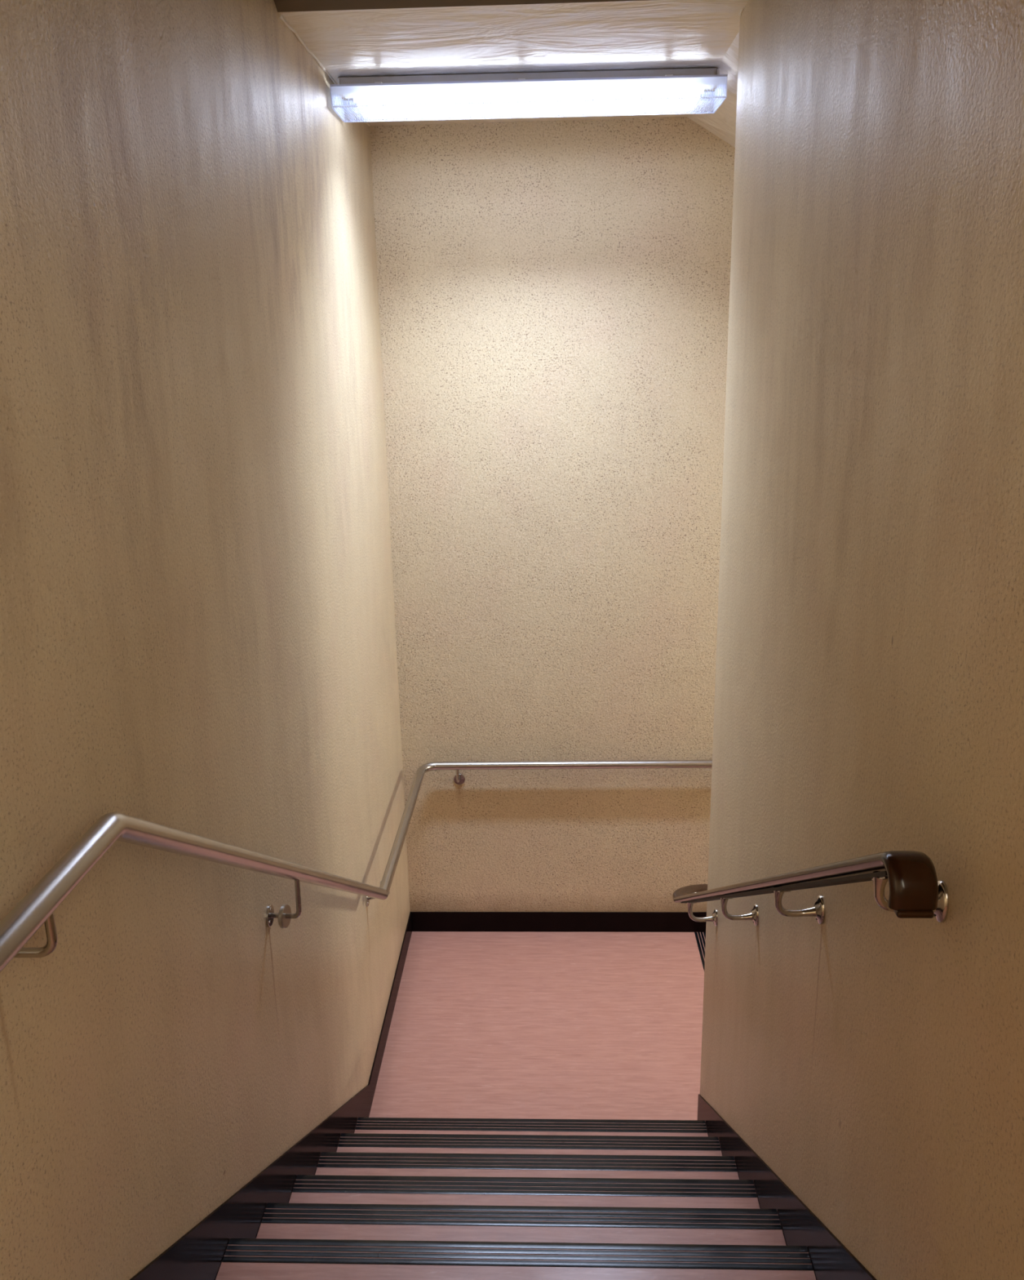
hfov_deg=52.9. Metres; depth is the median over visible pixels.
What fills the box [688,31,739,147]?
ceiling
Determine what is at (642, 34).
ceiling
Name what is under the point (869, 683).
wall
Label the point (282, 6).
ceiling
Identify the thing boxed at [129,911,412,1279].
baseboard
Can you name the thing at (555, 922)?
baseboard
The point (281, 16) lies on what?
trim
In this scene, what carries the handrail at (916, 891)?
attached to the wall at (869, 683)
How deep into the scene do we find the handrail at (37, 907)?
1.79 m
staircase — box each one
[215,1117,816,1279]
[694,932,706,969]
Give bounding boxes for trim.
[278,13,369,126]
[739,7,744,17]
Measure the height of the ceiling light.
0.107 m
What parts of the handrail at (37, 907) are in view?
wall plate, wall plate, wall plate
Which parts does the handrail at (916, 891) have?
arm, arm, arm, arm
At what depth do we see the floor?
4.53 m
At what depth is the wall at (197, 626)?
2.04 m
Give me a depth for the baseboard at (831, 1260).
2.42 m
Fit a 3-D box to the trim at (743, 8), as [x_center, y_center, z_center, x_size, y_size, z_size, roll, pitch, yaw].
[0.645,-1.757,2.818,0.016,0.036,0.220,-1,16,2]
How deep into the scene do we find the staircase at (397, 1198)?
2.55 m
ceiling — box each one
[274,0,640,12]
[278,0,749,125]
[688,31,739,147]
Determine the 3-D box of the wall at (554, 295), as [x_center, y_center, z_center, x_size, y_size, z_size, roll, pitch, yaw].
[2.042,0.814,5.118,5.150,6.536,0.180,-1,16,2]
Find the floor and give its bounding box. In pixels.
[368,931,706,1120]
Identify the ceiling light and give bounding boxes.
[329,67,728,122]
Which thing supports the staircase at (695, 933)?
on the floor
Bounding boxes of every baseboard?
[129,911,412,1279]
[411,911,706,932]
[697,1094,876,1279]
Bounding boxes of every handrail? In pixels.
[0,760,712,973]
[672,850,949,926]
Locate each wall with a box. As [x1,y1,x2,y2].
[0,0,410,1279]
[369,116,735,912]
[700,0,1023,1279]

